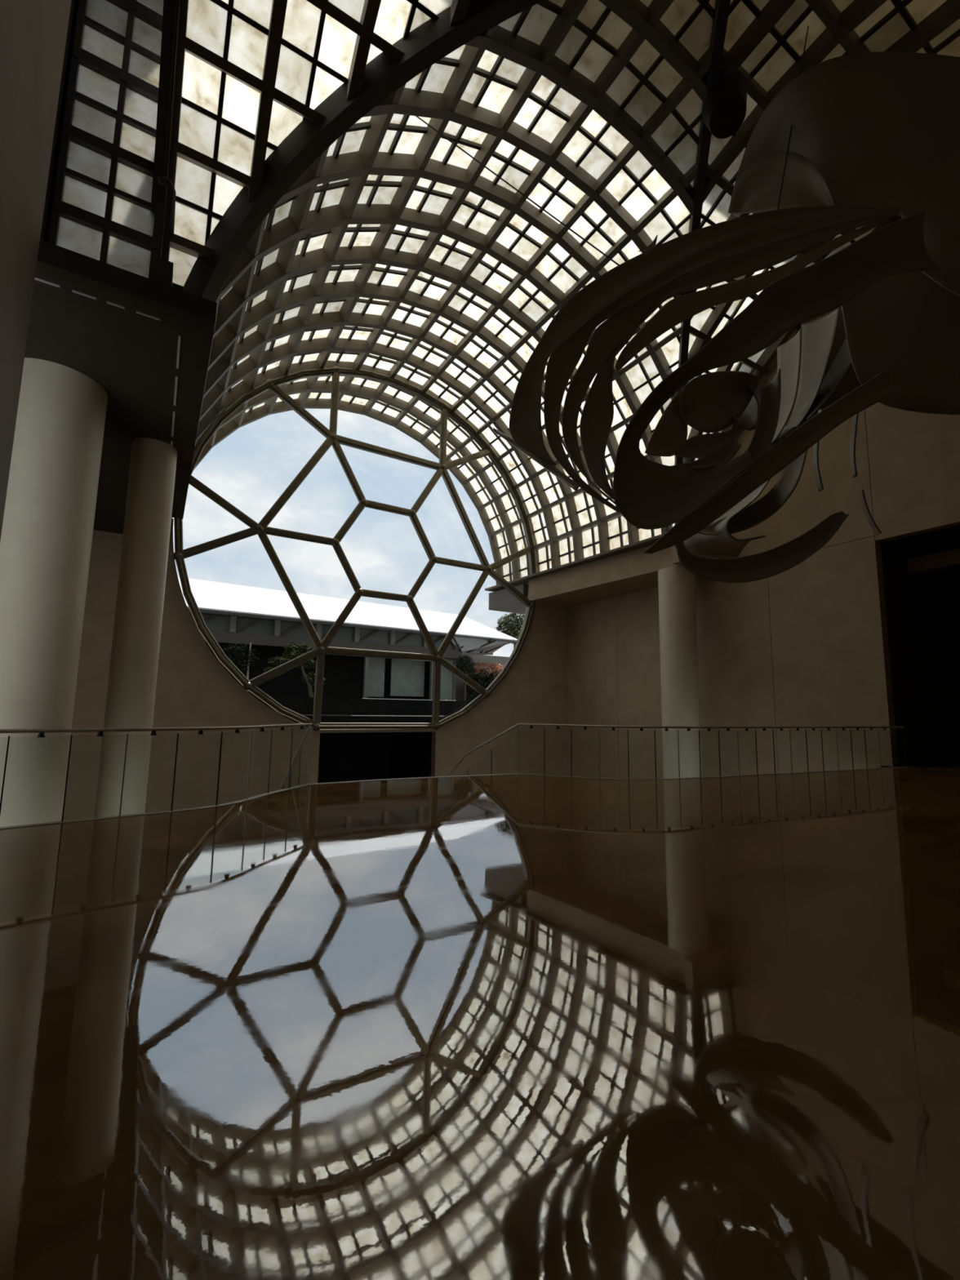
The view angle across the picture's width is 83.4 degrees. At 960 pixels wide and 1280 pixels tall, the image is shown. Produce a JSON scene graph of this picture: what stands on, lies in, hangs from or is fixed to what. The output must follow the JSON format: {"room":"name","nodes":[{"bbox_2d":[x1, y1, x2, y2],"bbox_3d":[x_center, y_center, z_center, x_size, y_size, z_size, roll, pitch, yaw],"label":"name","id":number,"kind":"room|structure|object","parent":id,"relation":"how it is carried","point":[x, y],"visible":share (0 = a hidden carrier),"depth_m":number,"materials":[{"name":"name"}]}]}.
{"room":"atrium lobby","nodes":[
{"label":"atrium lobby","id":0,"kind":"room"},
{"bbox_2d":[0,0,71,540],"bbox_3d":[-8.554,-3.442,6.062,26.470,19.100,4.724,-6,-10,43],"label":"wall","id":1,"kind":"structure","parent":0,"point":[33,33],"depth_m":5.17,"materials":[{"name":"brown paint"}]},
{"bbox_2d":[40,0,173,286],"bbox_3d":[-6.873,-8.191,9.345,2.900,8.200,0.450,5,-8,-31],"label":"window","id":2,"kind":"structure","parent":1,"relation":"in","point":[98,206],"depth_m":9.51,"materials":[{"name":"glass"}]},
{"bbox_2d":[157,177,176,237],"bbox_3d":[-5.336,-7.388,9.155,0.312,1.009,0.100,5,-8,-31],"label":"drain pipe","id":3,"kind":"object","parent":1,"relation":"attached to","point":[162,180],"visible":1,"depth_m":9.16,"materials":[{"name":"metal"}]},
{"bbox_2d":[0,766,908,829],"bbox_3d":[1.507,2.747,9.948,19.714,0.306,2.841,5,-8,-29],"label":"trim","id":4,"kind":"structure","parent":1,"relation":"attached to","point":[305,784],"depth_m":8.62,"materials":[{"name":"stone"}]},
{"bbox_2d":[62,518,567,821],"bbox_3d":[-5.599,2.076,19.396,22.950,11.207,0.350,5,-8,-31],"label":"wall","id":5,"kind":"structure","parent":0,"point":[193,689],"depth_m":17.42,"materials":[{"name":"paint"}]},
{"bbox_2d":[173,365,537,731],"bbox_3d":[-3.637,-3.604,20.999,14.429,14.107,0.410,5,-8,-31],"label":"window","id":6,"kind":"structure","parent":5,"relation":"in","point":[261,529],"depth_m":20.34,"materials":[{"name":"brown metal"}]},
{"bbox_2d":[304,725,431,782],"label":"door","id":7,"kind":"structure","parent":5,"relation":"in","point":[352,756],"depth_m":23.99,"materials":[{"name":"black"}]},
{"bbox_2d":[484,533,665,591],"bbox_3d":[3.595,-3.020,22.530,0.649,0.095,11.046,6,-9,-34],"label":"trim","id":8,"kind":"structure","parent":5,"relation":"attached to","point":[523,580],"depth_m":21.70,"materials":[{"name":"paint"}]},
{"bbox_2d":[0,767,959,1279],"bbox_3d":[3.945,2.367,5.850,19.700,0.500,12.550,5,-8,-31],"label":"floor","id":9,"kind":"structure","parent":0,"point":[501,1027],"depth_m":2.18,"materials":[{"name":"brown stone"}]},
{"bbox_2d":[0,723,312,822],"bbox_3d":[-4.328,2.475,7.500,2.199,2.571,7.977,-1,-8,15],"label":"balustrade","id":10,"kind":"object","parent":9,"relation":"on","point":[153,730],"visible":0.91,"depth_m":6.63,"materials":[{"name":"metal"}]},
{"bbox_2d":[447,723,906,778],"bbox_3d":[4.580,3.407,12.016,12.148,3.011,3.846,0,-7,4],"label":"balustrade","id":11,"kind":"object","parent":9,"relation":"on","point":[557,726],"visible":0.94,"depth_m":11.25,"materials":[{"name":"metal"}]},
{"bbox_2d":[488,583,528,614],"bbox_3d":[2.175,-1.951,26.363,2.490,0.850,2.600,5,-8,-31],"label":"beam","id":12,"kind":"structure","parent":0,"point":[502,600],"depth_m":26.01,"materials":[{"name":"grey concrete"}]},
{"bbox_2d":[151,0,959,585],"bbox_3d":[2.001,-8.103,13.272,17.180,7.829,26.120,5,-8,-31],"label":"ceiling","id":13,"kind":"structure","parent":0,"point":[368,239],"depth_m":12.58,"materials":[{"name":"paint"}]},
{"bbox_2d":[415,26,959,582],"bbox_3d":[3.598,-6.527,9.228,10.250,11.322,3.810,1,-7,-3],"label":"sculpture","id":14,"kind":"object","parent":13,"relation":"hanging from","point":[853,141],"visible":1,"depth_m":8.92,"materials":[{"name":"metal"}]},
{"bbox_2d":[702,76,746,138],"bbox_3d":[5.039,-10.995,11.076,0.883,1.204,0.883,5,-8,-31],"label":"lamp","id":15,"kind":"object","parent":13,"relation":"attached to","point":[724,108],"visible":1,"depth_m":10.81,"materials":[{"name":"black metal"}]},
{"bbox_2d":[566,306,959,778],"bbox_3d":[9.286,-2.060,17.171,0.320,19.300,25.400,5,-8,-31],"label":"wall","id":16,"kind":"structure","parent":0,"point":[806,644],"depth_m":16.23,"materials":[{"name":"concrete"}]},
{"bbox_3d":[0.777,7.107,12.980,28.300,0.200,16.700,5,-8,-31],"label":"floor","id":17,"kind":"structure","parent":0,"visible":0},
{"bbox_2d":[0,357,107,826],"bbox_3d":[-6.555,1.095,7.649,1.240,10.160,1.240,5,-8,-31],"label":"column","id":18,"kind":"structure","parent":17,"relation":"on","point":[46,541],"depth_m":7.54,"materials":[{"name":"white paint"}]},
{"bbox_2d":[93,437,177,817],"bbox_3d":[-6.286,1.355,9.663,0.740,10.160,0.740,5,-8,-31],"label":"column","id":19,"kind":"structure","parent":17,"relation":"on","point":[140,602],"depth_m":9.61,"materials":[{"name":"white paint"}]},
{"bbox_2d":[24,239,217,519],"bbox_3d":[-8.414,-4.013,8.945,6.505,0.275,8.700,5,-8,-31],"label":"beam","id":20,"kind":"structure","parent":19,"relation":"on","point":[147,342],"depth_m":7.41,"materials":[{"name":"paint"}]},
{"bbox_2d":[93,504,125,533],"bbox_3d":[-12.529,-3.559,15.329,6.050,0.250,6.500,5,-8,-31],"label":"beam","id":21,"kind":"structure","parent":20,"relation":"on","point":[109,519],"depth_m":15.26,"materials":[{"name":"paint"}]},
{"bbox_2d":[657,566,702,778],"bbox_3d":[6.727,2.627,18.063,1.200,10.150,1.200,5,-8,-31],"label":"column","id":22,"kind":"structure","parent":17,"relation":"on","point":[679,676],"depth_m":17.81,"materials":[{"name":"white paint"}]},
{"bbox_2d":[528,545,697,606],"bbox_3d":[5.212,-2.558,21.629,2.220,0.990,7.890,5,-8,-31],"label":"beam","id":23,"kind":"structure","parent":22,"relation":"on","point":[633,570],"depth_m":21.29,"materials":[{"name":"concrete"}]},
{"bbox_2d":[671,542,697,564],"bbox_3d":[7.328,-3.036,18.449,1.920,1.100,0.300,5,-8,-31],"label":"beam","id":24,"kind":"structure","parent":22,"relation":"on","point":[675,560],"depth_m":17.97,"materials":[{"name":"concrete"}]},
{"bbox_3d":[7.426,-1.938,0.917,20.150,7.900,0.300,5,-8,-31],"label":"wall","id":25,"kind":"structure","parent":0,"visible":0},
{"bbox_2d":[880,524,959,771],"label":"doorway","id":26,"kind":"structure","parent":25,"relation":"in","point":[922,610],"depth_m":15.37,"materials":[{"name":"paint"}]},
{"bbox_2d":[906,548,959,574],"bbox_3d":[14.888,-2.599,11.465,0.400,0.400,9.600,5,-8,-31],"label":"beam","id":27,"kind":"structure","parent":26,"relation":"attached to","point":[950,558],"depth_m":14.93,"materials":[{"name":"concrete"}]},
{"label":"outside","id":28,"kind":"structure","parent":0,"visible":0},
{"bbox_3d":[-45.133,14.162,102.856,210.000,0.300,175.600,5,-8,-31],"label":"ground","id":29,"kind":"structure","parent":28,"visible":0},
{"bbox_2d":[254,696,471,723],"bbox_3d":[-8.423,4.416,31.064,42.000,2.225,3.480,5,-8,-31],"label":"basin","id":30,"kind":"object","parent":29,"relation":"on","point":[333,709],"visible":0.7,"depth_m":32.45,"materials":[{"name":"black stone"}]},
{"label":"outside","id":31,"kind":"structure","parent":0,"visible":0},
{"bbox_3d":[-14.610,6.267,45.068,50.000,2.300,27.000,5,-8,-31],"label":"ground","id":32,"kind":"structure","parent":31,"visible":0},
{"bbox_2d":[222,642,262,691],"bbox_3d":[-13.847,1.692,30.802,2.570,3.203,1.092,5,-8,-31],"label":"sapling","id":33,"kind":"object","parent":32,"relation":"on","point":[245,653],"visible":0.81,"depth_m":30.93,"materials":[{"name":"plant"}]},
{"bbox_2d":[262,641,325,697],"bbox_3d":[-11.087,1.829,32.464,3.735,3.490,1.170,5,-8,-31],"label":"tree","id":34,"kind":"object","parent":32,"relation":"on","point":[294,650],"visible":0.64,"depth_m":32.39,"materials":[{"name":"green plant"}]},
{"bbox_2d":[177,577,517,701],"bbox_3d":[-12.290,0.503,40.101,48.000,8.150,13.000,5,-8,-31],"label":"building","id":35,"kind":"structure","parent":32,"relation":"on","point":[268,620],"depth_m":36.87,"materials":[{"name":"paint"}]},
{"bbox_2d":[390,658,424,696],"bbox_3d":[-5.248,2.754,39.114,2.600,2.650,0.100,5,-8,-31],"label":"blind","id":36,"kind":"object","parent":35,"relation":"hanging from","point":[407,676],"depth_m":39.04,"materials":[{"name":"grey fabric"}]},
{"bbox_2d":[454,653,476,701],"bbox_3d":[-1.086,2.733,39.011,1.356,3.598,1.470,-2,-8,22],"label":"tree","id":37,"kind":"object","parent":32,"relation":"on","point":[463,664],"visible":0.96,"depth_m":38.93,"materials":[{"name":"green plant"}]},
{"bbox_2d":[462,667,501,701],"bbox_3d":[1.369,3.678,41.267,6.179,3.102,1.540,5,-8,-31],"label":"hedge","id":38,"kind":"object","parent":32,"relation":"on","point":[471,694],"visible":0.2,"depth_m":40.19,"materials":[{"name":"green plant"}]},
{"bbox_2d":[466,662,503,678],"bbox_3d":[0.415,3.478,43.813,6.984,3.370,1.825,5,-8,-31],"label":"flowering shrub","id":39,"kind":"object","parent":32,"relation":"on","point":[495,667],"visible":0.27,"depth_m":43.74,"materials":[{"name":"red plant"}]},
{"bbox_2d":[495,612,524,648],"bbox_3d":[3.773,1.943,58.535,4.933,10.245,3.900,5,-8,-31],"label":"tree","id":40,"kind":"object","parent":32,"relation":"on","point":[512,629],"visible":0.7,"depth_m":58.02,"materials":[{"name":"green plant"}]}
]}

